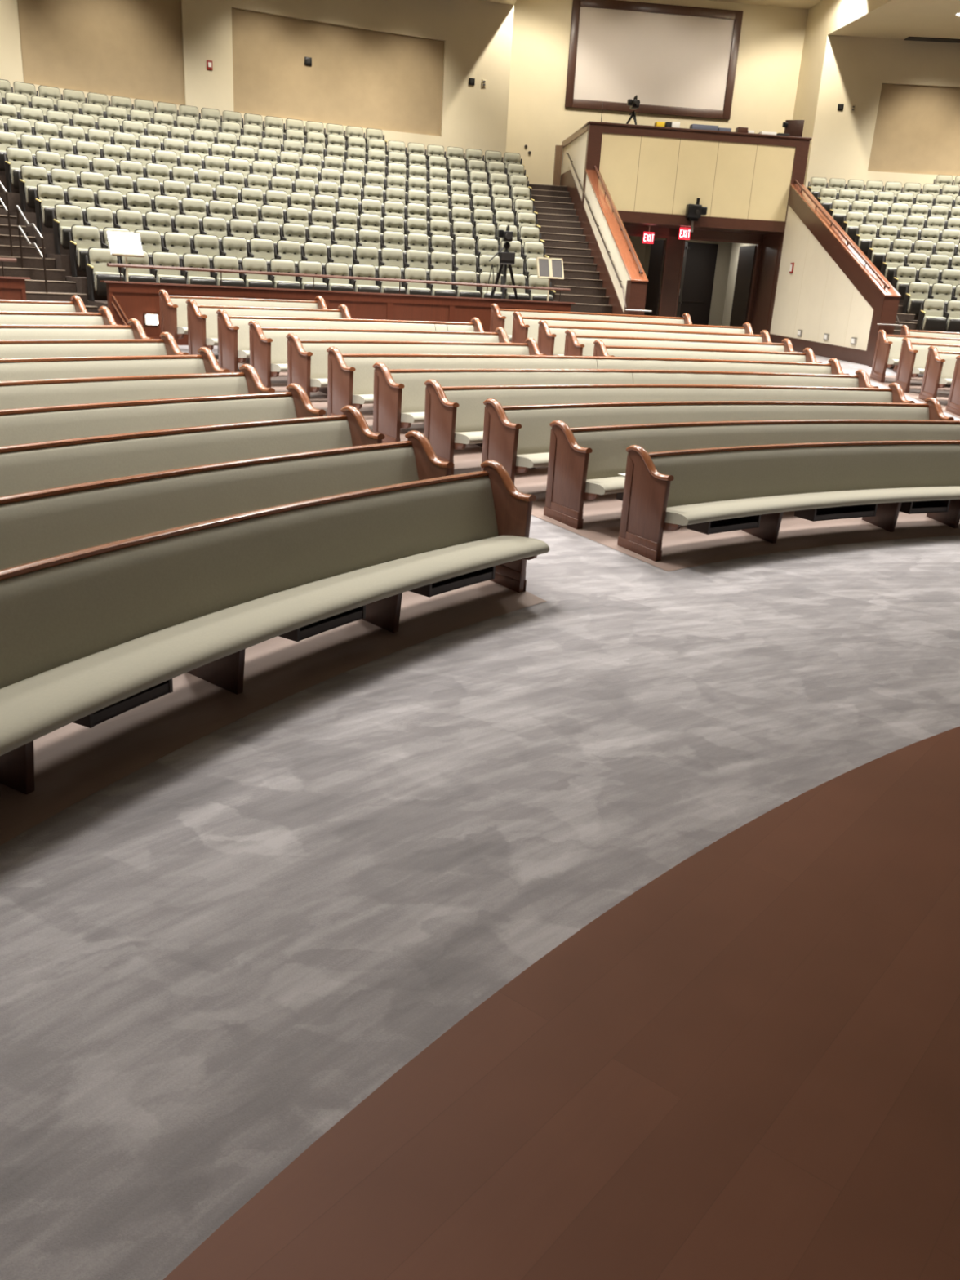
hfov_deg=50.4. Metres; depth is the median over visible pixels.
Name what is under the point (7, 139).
chair
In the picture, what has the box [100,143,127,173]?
chair
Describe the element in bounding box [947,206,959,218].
chair
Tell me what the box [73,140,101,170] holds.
chair
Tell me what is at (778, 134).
folder
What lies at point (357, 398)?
seat cushion
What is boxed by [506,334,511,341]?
seat cushion
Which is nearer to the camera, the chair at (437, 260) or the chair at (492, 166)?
the chair at (437, 260)
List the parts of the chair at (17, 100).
backrest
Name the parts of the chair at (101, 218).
armrest, backrest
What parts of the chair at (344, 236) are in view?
armrest, backrest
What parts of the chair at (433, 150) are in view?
backrest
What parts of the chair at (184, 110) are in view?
backrest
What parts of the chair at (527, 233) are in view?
armrest, backrest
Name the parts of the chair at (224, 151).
backrest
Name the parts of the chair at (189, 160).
backrest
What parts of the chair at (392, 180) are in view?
backrest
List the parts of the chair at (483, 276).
armrest, backrest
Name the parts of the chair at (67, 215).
armrest, backrest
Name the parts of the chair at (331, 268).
armrest, backrest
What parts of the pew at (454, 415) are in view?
panel, cap moulding, rail, backrest, panel, cap moulding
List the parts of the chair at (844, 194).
backrest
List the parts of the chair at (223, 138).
backrest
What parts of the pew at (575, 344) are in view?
panel, cap moulding, rail, backrest, panel, cap moulding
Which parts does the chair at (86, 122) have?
backrest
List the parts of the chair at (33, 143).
backrest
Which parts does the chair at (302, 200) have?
backrest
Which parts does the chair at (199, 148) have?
backrest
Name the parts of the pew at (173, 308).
cap moulding, panel, rail, backrest, panel, cap moulding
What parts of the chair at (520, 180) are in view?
backrest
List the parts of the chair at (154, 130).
backrest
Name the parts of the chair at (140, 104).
backrest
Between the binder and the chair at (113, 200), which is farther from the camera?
the binder
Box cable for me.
[486,264,497,298]
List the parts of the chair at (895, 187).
backrest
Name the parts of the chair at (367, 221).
armrest, backrest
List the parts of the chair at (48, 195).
armrest, backrest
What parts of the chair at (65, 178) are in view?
backrest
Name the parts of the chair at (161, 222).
armrest, backrest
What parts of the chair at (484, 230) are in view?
armrest, backrest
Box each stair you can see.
[0,205,97,312]
[528,183,612,314]
[892,301,922,366]
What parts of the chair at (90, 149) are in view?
backrest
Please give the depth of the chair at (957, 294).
24.34 m
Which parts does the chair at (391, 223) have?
armrest, backrest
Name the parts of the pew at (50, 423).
rail, cap moulding, panel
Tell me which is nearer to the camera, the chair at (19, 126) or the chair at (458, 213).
the chair at (19, 126)
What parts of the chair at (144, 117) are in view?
backrest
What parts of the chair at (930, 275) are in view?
backrest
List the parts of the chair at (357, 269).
armrest, backrest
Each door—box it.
[644,240,665,315]
[676,240,688,317]
[679,242,718,324]
[729,245,756,326]
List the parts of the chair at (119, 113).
backrest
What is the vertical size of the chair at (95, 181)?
0.865 m
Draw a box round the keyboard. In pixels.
[718,127,731,131]
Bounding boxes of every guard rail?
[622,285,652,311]
[876,315,902,326]
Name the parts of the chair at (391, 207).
armrest, backrest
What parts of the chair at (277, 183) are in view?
backrest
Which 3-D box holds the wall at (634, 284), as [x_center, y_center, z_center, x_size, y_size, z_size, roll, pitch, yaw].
[2.950,-10.401,26.226,0.370,5.220,11.080,1,20,-6]
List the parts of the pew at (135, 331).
rail, backrest, panel, cap moulding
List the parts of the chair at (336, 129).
armrest, backrest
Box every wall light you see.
[797,329,802,336]
[823,333,829,340]
[850,337,857,344]
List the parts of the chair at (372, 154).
backrest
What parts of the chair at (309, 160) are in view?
backrest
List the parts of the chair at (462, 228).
armrest, backrest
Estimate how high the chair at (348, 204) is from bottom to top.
0.865 m
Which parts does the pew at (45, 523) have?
rail, panel, cap moulding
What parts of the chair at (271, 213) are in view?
backrest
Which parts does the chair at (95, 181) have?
backrest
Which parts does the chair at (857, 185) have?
backrest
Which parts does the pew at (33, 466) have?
rail, panel, cap moulding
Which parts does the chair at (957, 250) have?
backrest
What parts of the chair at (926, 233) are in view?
backrest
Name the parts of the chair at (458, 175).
backrest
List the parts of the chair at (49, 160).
backrest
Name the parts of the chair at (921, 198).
backrest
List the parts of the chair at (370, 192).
backrest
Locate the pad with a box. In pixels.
[654,121,665,126]
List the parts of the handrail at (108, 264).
post, post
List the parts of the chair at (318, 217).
armrest, backrest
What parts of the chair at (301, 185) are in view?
backrest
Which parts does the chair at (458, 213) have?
armrest, backrest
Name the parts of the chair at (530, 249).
armrest, backrest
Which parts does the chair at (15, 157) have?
armrest, backrest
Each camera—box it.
[497,225,512,241]
[626,95,639,110]
[684,197,706,232]
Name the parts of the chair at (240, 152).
backrest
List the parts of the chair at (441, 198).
armrest, backrest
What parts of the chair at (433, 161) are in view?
armrest, backrest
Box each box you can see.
[671,121,679,128]
[735,127,748,133]
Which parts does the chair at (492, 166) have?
backrest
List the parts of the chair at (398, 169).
backrest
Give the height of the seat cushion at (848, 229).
0.320 m
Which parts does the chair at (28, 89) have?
backrest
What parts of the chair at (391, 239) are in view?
armrest, backrest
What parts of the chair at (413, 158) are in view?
backrest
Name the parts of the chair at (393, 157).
backrest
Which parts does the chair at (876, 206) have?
backrest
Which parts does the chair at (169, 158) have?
backrest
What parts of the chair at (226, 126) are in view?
backrest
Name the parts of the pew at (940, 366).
panel, cap moulding, rail, backrest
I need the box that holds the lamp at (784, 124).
[782,122,787,127]
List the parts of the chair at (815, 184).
backrest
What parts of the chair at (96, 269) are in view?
armrest, backrest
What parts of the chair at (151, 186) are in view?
backrest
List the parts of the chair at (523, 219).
armrest, backrest, armrest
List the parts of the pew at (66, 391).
rail, backrest, panel, cap moulding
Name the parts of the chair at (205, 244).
armrest, backrest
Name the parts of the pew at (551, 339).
panel, cap moulding, rail, backrest, panel, cap moulding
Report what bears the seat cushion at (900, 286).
on the chair at (904, 275)
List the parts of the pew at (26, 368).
rail, backrest, panel, cap moulding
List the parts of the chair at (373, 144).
backrest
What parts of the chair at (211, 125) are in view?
backrest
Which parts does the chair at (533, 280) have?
armrest, backrest, armrest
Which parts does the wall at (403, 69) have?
acoustic panel, acoustic panel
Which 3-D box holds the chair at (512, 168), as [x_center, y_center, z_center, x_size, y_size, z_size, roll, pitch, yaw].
[1.003,-12.605,27.996,0.592,0.865,0.366,-3,20,-16]
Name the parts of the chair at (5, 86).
backrest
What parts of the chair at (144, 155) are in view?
backrest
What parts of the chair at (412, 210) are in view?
backrest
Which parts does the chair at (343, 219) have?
armrest, backrest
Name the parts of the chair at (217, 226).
armrest, backrest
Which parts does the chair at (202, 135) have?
backrest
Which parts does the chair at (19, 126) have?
backrest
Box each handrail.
[0,181,13,256]
[0,257,16,276]
[16,204,48,292]
[106,262,570,302]
[565,152,622,288]
[594,165,643,274]
[794,179,889,288]
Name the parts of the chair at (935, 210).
backrest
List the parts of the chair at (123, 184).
backrest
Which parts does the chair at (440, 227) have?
armrest, backrest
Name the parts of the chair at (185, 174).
backrest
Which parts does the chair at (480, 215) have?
armrest, backrest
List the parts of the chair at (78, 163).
backrest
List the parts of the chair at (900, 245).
backrest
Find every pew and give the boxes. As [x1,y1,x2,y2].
[0,294,91,312]
[0,306,121,324]
[0,318,155,339]
[0,331,189,358]
[0,346,230,381]
[0,364,275,409]
[0,382,325,446]
[0,404,384,496]
[0,430,453,569]
[0,459,549,794]
[157,288,327,345]
[186,298,355,364]
[216,309,488,372]
[248,320,514,394]
[285,333,546,399]
[326,346,848,415]
[372,361,878,447]
[423,378,915,475]
[480,397,954,484]
[489,303,692,341]
[511,311,753,343]
[537,320,772,355]
[543,419,959,528]
[564,328,798,355]
[593,339,822,363]
[617,440,959,561]
[870,329,959,386]
[893,324,959,372]
[894,337,959,392]
[918,346,959,400]
[945,355,959,416]
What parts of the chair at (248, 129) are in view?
backrest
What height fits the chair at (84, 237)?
0.865 m
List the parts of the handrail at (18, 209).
post, rail, rail, post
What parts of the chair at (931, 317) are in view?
armrest, backrest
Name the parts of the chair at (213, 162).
backrest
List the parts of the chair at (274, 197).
backrest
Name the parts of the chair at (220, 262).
armrest, backrest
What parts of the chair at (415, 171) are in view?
backrest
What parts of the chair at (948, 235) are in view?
backrest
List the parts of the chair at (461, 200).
armrest, backrest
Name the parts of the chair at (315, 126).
armrest, backrest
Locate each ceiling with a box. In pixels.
[479,0,516,5]
[622,222,776,234]
[706,0,822,8]
[827,0,959,39]
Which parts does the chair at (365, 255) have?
armrest, backrest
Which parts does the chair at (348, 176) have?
backrest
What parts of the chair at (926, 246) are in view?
backrest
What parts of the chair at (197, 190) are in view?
backrest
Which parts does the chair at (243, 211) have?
armrest, backrest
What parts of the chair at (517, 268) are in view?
backrest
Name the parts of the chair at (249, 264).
armrest, backrest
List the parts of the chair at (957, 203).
backrest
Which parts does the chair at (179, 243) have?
armrest, backrest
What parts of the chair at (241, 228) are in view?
armrest, backrest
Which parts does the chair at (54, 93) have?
backrest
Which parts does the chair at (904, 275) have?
armrest, backrest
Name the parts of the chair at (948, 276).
backrest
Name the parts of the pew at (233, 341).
panel, cap moulding, backrest, rail, backrest, backrest, panel, cap moulding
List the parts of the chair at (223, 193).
backrest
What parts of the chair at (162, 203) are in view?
armrest, backrest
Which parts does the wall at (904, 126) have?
acoustic panel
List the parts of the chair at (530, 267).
armrest, backrest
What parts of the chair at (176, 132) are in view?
backrest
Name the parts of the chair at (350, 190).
backrest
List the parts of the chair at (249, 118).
backrest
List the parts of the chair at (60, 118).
backrest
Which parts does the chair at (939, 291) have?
armrest, backrest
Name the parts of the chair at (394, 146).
backrest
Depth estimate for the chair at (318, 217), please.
22.14 m
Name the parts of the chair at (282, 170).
backrest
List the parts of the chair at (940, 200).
backrest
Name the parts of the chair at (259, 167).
backrest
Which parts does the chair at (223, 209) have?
backrest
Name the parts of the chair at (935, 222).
backrest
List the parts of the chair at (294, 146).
backrest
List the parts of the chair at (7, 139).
backrest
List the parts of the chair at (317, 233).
armrest, backrest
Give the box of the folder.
[776,133,790,136]
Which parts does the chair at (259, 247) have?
armrest, backrest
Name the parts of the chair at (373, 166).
backrest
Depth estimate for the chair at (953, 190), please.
30.22 m
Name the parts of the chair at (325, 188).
backrest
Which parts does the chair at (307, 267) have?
armrest, backrest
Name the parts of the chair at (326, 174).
backrest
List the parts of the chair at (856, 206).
backrest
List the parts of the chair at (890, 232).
backrest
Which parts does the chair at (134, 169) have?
backrest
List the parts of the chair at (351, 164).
backrest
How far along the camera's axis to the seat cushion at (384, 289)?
20.32 m
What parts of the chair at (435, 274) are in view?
armrest, backrest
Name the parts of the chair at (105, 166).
backrest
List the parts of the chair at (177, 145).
backrest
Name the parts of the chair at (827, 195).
backrest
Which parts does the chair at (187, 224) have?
armrest, backrest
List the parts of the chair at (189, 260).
armrest, backrest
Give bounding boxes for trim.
[111,294,128,320]
[111,301,126,325]
[552,145,563,185]
[561,124,587,148]
[903,36,959,43]
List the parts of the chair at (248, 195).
backrest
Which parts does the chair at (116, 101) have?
backrest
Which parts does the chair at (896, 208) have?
backrest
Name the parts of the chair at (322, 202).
backrest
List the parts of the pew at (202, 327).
panel, cap moulding, rail, backrest, panel, cap moulding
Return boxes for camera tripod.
[488,241,518,299]
[626,111,636,124]
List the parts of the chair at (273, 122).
backrest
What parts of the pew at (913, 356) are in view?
panel, cap moulding, rail, backrest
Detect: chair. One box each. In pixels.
[0,79,11,103]
[0,92,3,103]
[0,102,17,129]
[0,116,4,131]
[0,130,18,171]
[2,92,29,117]
[3,146,33,192]
[4,117,32,146]
[11,81,36,107]
[17,106,44,133]
[17,133,46,164]
[17,164,48,212]
[28,95,54,122]
[31,121,59,151]
[32,150,62,182]
[34,183,65,232]
[35,84,61,110]
[44,110,70,137]
[45,137,74,167]
[48,168,78,201]
[51,204,84,254]
[54,99,79,123]
[58,124,85,153]
[61,88,84,114]
[62,153,90,185]
[64,186,95,220]
[68,224,102,277]
[70,113,95,139]
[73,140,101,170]
[77,170,106,204]
[79,102,103,126]
[83,206,114,243]
[84,92,108,114]
[84,128,111,156]
[84,247,124,301]
[89,156,117,187]
[94,189,124,222]
[95,116,120,144]
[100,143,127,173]
[100,226,129,263]
[103,106,128,132]
[105,173,133,204]
[108,95,132,120]
[111,131,136,159]
[113,208,143,232]
[116,160,144,187]
[117,250,155,282]
[120,120,144,143]
[123,191,152,225]
[126,146,152,176]
[127,109,151,133]
[132,98,155,120]
[133,177,161,208]
[133,229,162,264]
[136,134,161,161]
[142,211,172,247]
[143,162,169,193]
[144,123,168,150]
[149,251,186,284]
[151,112,174,134]
[151,195,179,226]
[152,149,177,175]
[155,102,177,125]
[160,137,185,164]
[160,179,187,208]
[161,231,191,266]
[168,126,191,151]
[169,165,195,195]
[171,213,200,248]
[173,115,196,140]
[177,104,199,128]
[177,152,202,177]
[179,197,206,226]
[179,253,216,285]
[185,140,208,168]
[186,182,213,210]
[190,234,220,268]
[191,128,214,154]
[195,168,220,193]
[196,118,218,143]
[199,107,221,129]
[200,216,227,246]
[201,155,226,183]
[206,200,233,232]
[208,142,232,168]
[209,254,244,286]
[213,184,239,211]
[214,132,237,156]
[218,120,240,144]
[219,235,248,270]
[220,110,243,134]
[220,170,244,195]
[226,157,249,186]
[226,218,254,253]
[231,146,255,172]
[232,202,258,235]
[236,134,259,158]
[238,186,263,217]
[239,257,273,288]
[240,124,262,148]
[241,113,264,136]
[244,173,268,202]
[247,238,275,268]
[249,160,273,184]
[253,220,280,254]
[254,148,277,169]
[258,204,284,236]
[259,137,281,162]
[262,115,285,138]
[262,126,284,147]
[263,189,288,220]
[267,258,300,288]
[268,176,292,204]
[272,163,296,187]
[274,240,302,270]
[277,151,299,171]
[280,139,302,163]
[280,222,306,249]
[283,118,306,136]
[283,128,305,153]
[284,206,309,236]
[288,191,312,217]
[292,177,315,204]
[295,165,318,192]
[295,260,328,290]
[299,153,321,179]
[301,241,328,275]
[302,142,324,167]
[303,120,325,142]
[304,131,325,151]
[306,224,331,250]
[308,208,333,239]
[311,194,336,220]
[315,180,338,206]
[318,168,341,195]
[321,155,343,178]
[322,262,354,291]
[324,123,346,142]
[324,133,346,154]
[324,144,345,165]
[327,244,353,272]
[331,226,356,258]
[333,211,358,235]
[335,196,359,226]
[338,182,361,210]
[340,169,363,191]
[342,158,364,183]
[343,125,363,146]
[344,146,366,169]
[345,136,367,154]
[349,263,380,293]
[353,245,378,272]
[355,228,381,261]
[357,213,382,237]
[359,198,383,227]
[360,185,384,213]
[362,172,385,194]
[363,128,386,149]
[364,160,386,181]
[365,137,387,155]
[365,149,387,173]
[375,265,405,293]
[378,247,404,279]
[380,231,405,255]
[381,215,407,245]
[382,200,406,223]
[383,186,406,211]
[384,174,407,196]
[385,140,407,159]
[385,162,408,187]
[386,151,408,169]
[401,266,431,295]
[403,248,429,279]
[404,202,430,227]
[404,217,431,247]
[404,232,431,257]
[405,142,426,160]
[405,176,429,199]
[405,189,429,216]
[406,153,428,171]
[406,164,429,187]
[425,144,446,165]
[426,155,448,177]
[426,166,449,189]
[426,178,450,198]
[426,191,451,217]
[426,204,452,229]
[426,268,456,296]
[427,218,453,242]
[427,250,454,281]
[428,234,454,260]
[444,146,463,162]
[446,157,466,179]
[447,168,470,187]
[447,180,471,199]
[448,193,472,213]
[448,206,474,228]
[449,220,475,248]
[451,270,480,297]
[452,235,479,262]
[452,252,479,283]
[463,148,482,164]
[466,159,488,178]
[467,170,489,192]
[468,182,488,204]
[470,195,493,220]
[471,208,495,231]
[472,222,498,247]
[475,237,498,258]
[475,253,502,279]
[476,271,505,298]
[482,150,502,166]
[485,161,505,182]
[487,172,507,195]
[488,184,509,204]
[491,196,515,218]
[493,209,514,231]
[495,224,517,245]
[497,240,524,263]
[501,256,527,280]
[501,272,529,300]
[502,152,524,171]
[505,163,528,179]
[507,174,531,196]
[509,186,534,207]
[511,198,537,223]
[514,212,540,236]
[517,226,544,248]
[520,241,549,263]
[523,257,551,286]
[525,274,555,301]
[807,177,826,199]
[817,187,836,212]
[826,177,845,199]
[828,199,849,227]
[835,189,855,208]
[841,211,863,241]
[844,179,864,197]
[848,200,869,222]
[853,223,876,254]
[855,190,875,210]
[862,212,884,232]
[863,180,883,200]
[866,237,890,268]
[868,201,888,223]
[874,191,894,212]
[875,225,897,248]
[880,251,905,283]
[882,182,902,200]
[883,213,904,235]
[888,202,908,224]
[889,238,911,262]
[891,266,916,299]
[893,192,914,213]
[897,226,918,250]
[901,182,920,200]
[902,281,929,315]
[903,214,924,238]
[903,252,927,278]
[907,204,928,225]
[911,240,933,262]
[913,193,933,213]
[915,266,939,293]
[915,297,946,331]
[917,227,939,249]
[920,183,940,201]
[924,216,945,239]
[925,253,949,278]
[927,204,948,227]
[928,283,952,309]
[932,194,953,216]
[932,240,955,265]
[933,174,952,192]
[937,268,959,296]
[938,228,959,253]
[939,184,959,203]
[943,299,959,332]
[944,217,959,230]
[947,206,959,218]
[947,255,959,269]
[951,175,959,190]
[951,195,959,207]
[951,284,959,300]
[954,242,959,255]
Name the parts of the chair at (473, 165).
backrest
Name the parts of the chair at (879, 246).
armrest, backrest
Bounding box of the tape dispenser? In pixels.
[664,121,671,127]
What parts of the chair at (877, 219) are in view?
backrest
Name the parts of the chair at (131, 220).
armrest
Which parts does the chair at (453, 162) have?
armrest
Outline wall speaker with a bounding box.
[304,57,311,66]
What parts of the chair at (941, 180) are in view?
backrest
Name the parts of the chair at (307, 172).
backrest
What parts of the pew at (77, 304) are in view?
rail, backrest, panel, cap moulding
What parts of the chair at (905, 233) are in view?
backrest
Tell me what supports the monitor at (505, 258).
attached to the camera tripod at (506, 245)
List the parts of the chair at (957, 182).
backrest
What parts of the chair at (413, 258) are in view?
armrest, backrest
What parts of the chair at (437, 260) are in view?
armrest, backrest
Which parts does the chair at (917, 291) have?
armrest, backrest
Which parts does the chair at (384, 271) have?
armrest, backrest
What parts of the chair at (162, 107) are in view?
backrest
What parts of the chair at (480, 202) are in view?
armrest, backrest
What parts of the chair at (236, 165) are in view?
backrest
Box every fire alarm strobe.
[206,59,213,70]
[789,262,794,273]
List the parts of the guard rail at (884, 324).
rail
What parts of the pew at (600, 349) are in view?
panel, cap moulding, rail, backrest, panel, cap moulding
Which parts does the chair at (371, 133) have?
backrest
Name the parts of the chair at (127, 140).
backrest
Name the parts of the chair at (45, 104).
backrest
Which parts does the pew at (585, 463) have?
panel, cap moulding, rail, backrest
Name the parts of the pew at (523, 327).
panel, cap moulding, rail, backrest, panel, cap moulding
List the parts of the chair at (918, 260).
backrest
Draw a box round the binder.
[688,124,718,130]
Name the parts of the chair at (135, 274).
armrest, backrest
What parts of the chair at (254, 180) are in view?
backrest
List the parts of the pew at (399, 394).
panel, cap moulding, backrest, rail, backrest, panel, cap moulding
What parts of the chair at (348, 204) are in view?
backrest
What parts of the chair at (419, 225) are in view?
armrest, backrest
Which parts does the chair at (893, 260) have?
armrest, backrest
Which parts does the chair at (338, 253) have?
armrest, backrest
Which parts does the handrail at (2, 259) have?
post, rail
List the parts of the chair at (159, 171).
backrest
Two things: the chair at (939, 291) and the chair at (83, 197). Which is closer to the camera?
the chair at (83, 197)
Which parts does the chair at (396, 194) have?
backrest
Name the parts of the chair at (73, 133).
backrest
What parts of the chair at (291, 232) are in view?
armrest, backrest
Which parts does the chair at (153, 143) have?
backrest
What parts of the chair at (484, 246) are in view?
armrest, backrest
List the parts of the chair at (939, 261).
backrest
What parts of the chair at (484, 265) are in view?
armrest, backrest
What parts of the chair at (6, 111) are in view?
backrest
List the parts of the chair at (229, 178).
backrest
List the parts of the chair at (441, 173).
backrest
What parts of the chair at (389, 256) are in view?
armrest, backrest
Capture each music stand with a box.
[106,231,145,281]
[536,257,564,301]
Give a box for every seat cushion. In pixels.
[0,535,549,755]
[10,167,20,184]
[24,186,36,203]
[40,205,54,223]
[58,226,71,244]
[75,248,88,266]
[93,271,123,291]
[124,273,154,281]
[155,275,185,283]
[177,327,187,334]
[186,275,214,284]
[205,337,217,345]
[216,277,244,285]
[237,350,249,358]
[244,279,271,286]
[271,364,287,372]
[273,280,299,288]
[301,281,327,288]
[310,377,327,386]
[328,283,353,290]
[352,394,373,404]
[354,284,379,291]
[380,285,404,293]
[400,412,424,422]
[405,287,431,293]
[431,288,455,295]
[454,431,483,444]
[456,289,479,296]
[481,291,502,297]
[505,292,528,298]
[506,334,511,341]
[515,452,549,467]
[528,293,552,300]
[585,475,625,494]
[664,485,959,525]
[844,226,858,233]
[857,239,871,248]
[870,253,885,262]
[884,266,897,277]
[887,359,898,364]
[895,282,909,291]
[906,298,924,312]
[911,368,924,374]
[921,315,946,330]
[938,377,952,384]
[945,317,959,331]
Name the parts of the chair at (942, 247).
backrest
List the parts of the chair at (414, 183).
backrest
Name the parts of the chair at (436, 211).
armrest, backrest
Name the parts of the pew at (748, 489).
panel, cap moulding, rail, backrest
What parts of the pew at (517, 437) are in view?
panel, cap moulding, rail, backrest, panel, cap moulding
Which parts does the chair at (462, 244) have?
armrest, backrest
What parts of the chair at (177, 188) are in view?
backrest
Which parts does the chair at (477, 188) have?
armrest, backrest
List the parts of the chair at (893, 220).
backrest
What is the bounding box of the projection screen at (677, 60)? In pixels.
[564,0,742,119]
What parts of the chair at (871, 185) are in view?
backrest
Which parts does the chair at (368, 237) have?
armrest, backrest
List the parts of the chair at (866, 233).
armrest, backrest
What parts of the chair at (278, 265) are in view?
armrest, backrest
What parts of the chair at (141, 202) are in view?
armrest, backrest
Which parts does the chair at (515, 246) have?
backrest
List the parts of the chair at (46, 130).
backrest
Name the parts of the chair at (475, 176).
armrest, backrest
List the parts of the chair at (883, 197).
backrest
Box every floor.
[0,170,558,312]
[0,345,959,1279]
[0,358,546,845]
[163,726,959,1279]
[323,413,959,571]
[853,240,946,331]
[867,373,959,417]
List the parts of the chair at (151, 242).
backrest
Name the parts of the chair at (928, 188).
backrest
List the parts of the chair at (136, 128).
backrest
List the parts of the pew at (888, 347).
panel, cap moulding, rail, backrest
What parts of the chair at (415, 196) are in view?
backrest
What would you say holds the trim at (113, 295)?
attached to the wall at (135, 299)
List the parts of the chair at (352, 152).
backrest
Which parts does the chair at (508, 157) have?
backrest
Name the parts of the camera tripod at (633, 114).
leg, leg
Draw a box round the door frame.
[623,225,764,324]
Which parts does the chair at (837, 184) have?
backrest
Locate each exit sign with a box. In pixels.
[642,226,654,244]
[678,226,690,239]
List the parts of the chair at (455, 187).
armrest, backrest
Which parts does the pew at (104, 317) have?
rail, backrest, panel, cap moulding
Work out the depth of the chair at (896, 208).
28.81 m
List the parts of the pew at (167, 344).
rail, backrest, panel, cap moulding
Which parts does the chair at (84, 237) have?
armrest, backrest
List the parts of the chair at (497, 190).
armrest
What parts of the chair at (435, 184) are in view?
armrest, backrest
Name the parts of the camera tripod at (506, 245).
pan handle, leg, leg, leg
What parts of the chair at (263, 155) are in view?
backrest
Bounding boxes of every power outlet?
[481,79,486,87]
[850,104,855,111]
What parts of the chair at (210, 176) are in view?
backrest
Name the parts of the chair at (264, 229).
armrest, backrest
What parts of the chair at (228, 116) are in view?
backrest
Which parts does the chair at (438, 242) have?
armrest, backrest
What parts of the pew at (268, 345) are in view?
panel, cap moulding, rail, backrest, panel, cap moulding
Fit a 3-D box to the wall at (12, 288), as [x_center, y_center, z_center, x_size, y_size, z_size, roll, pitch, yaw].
[-9.010,-4.298,13.251,0.395,1.008,6.604,18,24,35]
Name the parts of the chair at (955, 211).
backrest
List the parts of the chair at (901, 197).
backrest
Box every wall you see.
[0,0,514,162]
[0,275,30,300]
[99,280,574,345]
[505,0,808,185]
[560,130,648,315]
[580,120,812,333]
[628,235,732,325]
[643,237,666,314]
[721,183,901,367]
[792,0,832,185]
[804,35,959,193]
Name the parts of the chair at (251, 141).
backrest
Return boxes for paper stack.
[758,131,776,134]
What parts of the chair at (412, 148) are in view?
backrest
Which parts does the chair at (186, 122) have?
backrest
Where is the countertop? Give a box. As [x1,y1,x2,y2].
[582,120,812,140]
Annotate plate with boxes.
[468,77,475,84]
[837,103,844,110]
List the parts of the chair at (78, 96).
backrest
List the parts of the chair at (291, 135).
backrest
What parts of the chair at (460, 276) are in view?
armrest, backrest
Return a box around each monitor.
[499,251,515,264]
[782,120,804,137]
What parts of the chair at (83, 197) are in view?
armrest, backrest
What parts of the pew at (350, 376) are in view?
panel, cap moulding, backrest, rail, backrest, panel, cap moulding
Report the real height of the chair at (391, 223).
0.865 m
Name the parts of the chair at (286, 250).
armrest, backrest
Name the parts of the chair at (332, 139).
backrest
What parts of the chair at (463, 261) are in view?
armrest, backrest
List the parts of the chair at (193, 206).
armrest, backrest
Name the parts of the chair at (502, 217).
armrest, backrest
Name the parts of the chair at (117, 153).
backrest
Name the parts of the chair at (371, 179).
backrest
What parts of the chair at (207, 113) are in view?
backrest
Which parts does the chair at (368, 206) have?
backrest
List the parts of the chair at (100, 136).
backrest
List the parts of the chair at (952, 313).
armrest, backrest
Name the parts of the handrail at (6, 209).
rail, rail, post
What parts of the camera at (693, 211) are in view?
stem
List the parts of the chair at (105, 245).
armrest, backrest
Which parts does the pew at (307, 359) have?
panel, cap moulding, rail, backrest, panel, cap moulding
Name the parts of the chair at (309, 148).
backrest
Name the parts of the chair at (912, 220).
backrest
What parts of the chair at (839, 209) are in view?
armrest, backrest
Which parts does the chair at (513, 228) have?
armrest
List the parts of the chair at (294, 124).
backrest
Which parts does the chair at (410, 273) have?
armrest, backrest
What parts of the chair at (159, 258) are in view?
armrest, backrest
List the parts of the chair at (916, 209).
backrest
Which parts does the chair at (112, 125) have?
backrest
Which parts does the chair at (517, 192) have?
armrest, backrest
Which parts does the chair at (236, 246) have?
armrest, backrest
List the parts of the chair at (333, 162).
backrest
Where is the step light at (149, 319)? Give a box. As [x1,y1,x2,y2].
[143,313,158,325]
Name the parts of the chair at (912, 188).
backrest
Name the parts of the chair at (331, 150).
backrest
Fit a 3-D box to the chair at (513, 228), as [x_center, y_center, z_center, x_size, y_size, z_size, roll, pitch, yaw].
[0.658,-9.280,23.949,0.551,0.865,0.366,-4,21,-19]
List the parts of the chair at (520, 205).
armrest, backrest, armrest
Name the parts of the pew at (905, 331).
panel, cap moulding, rail, backrest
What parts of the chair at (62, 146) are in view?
backrest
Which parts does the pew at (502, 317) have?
panel, cap moulding, rail, backrest, panel, cap moulding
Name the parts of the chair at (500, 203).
armrest, backrest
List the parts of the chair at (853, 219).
armrest, backrest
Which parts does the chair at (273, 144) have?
backrest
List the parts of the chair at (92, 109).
backrest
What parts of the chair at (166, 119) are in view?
backrest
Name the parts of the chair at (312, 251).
armrest, backrest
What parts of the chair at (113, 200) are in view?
armrest, backrest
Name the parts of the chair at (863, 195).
backrest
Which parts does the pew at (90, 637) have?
rail, backrest, panel, cap moulding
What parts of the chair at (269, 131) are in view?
backrest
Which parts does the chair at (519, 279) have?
armrest, backrest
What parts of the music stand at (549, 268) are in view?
desk frame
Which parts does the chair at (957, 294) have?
armrest, backrest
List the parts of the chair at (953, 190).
backrest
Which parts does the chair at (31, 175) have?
armrest, backrest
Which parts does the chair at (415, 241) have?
armrest, backrest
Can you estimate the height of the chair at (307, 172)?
0.865 m
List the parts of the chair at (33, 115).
backrest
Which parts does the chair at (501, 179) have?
backrest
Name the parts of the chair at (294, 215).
backrest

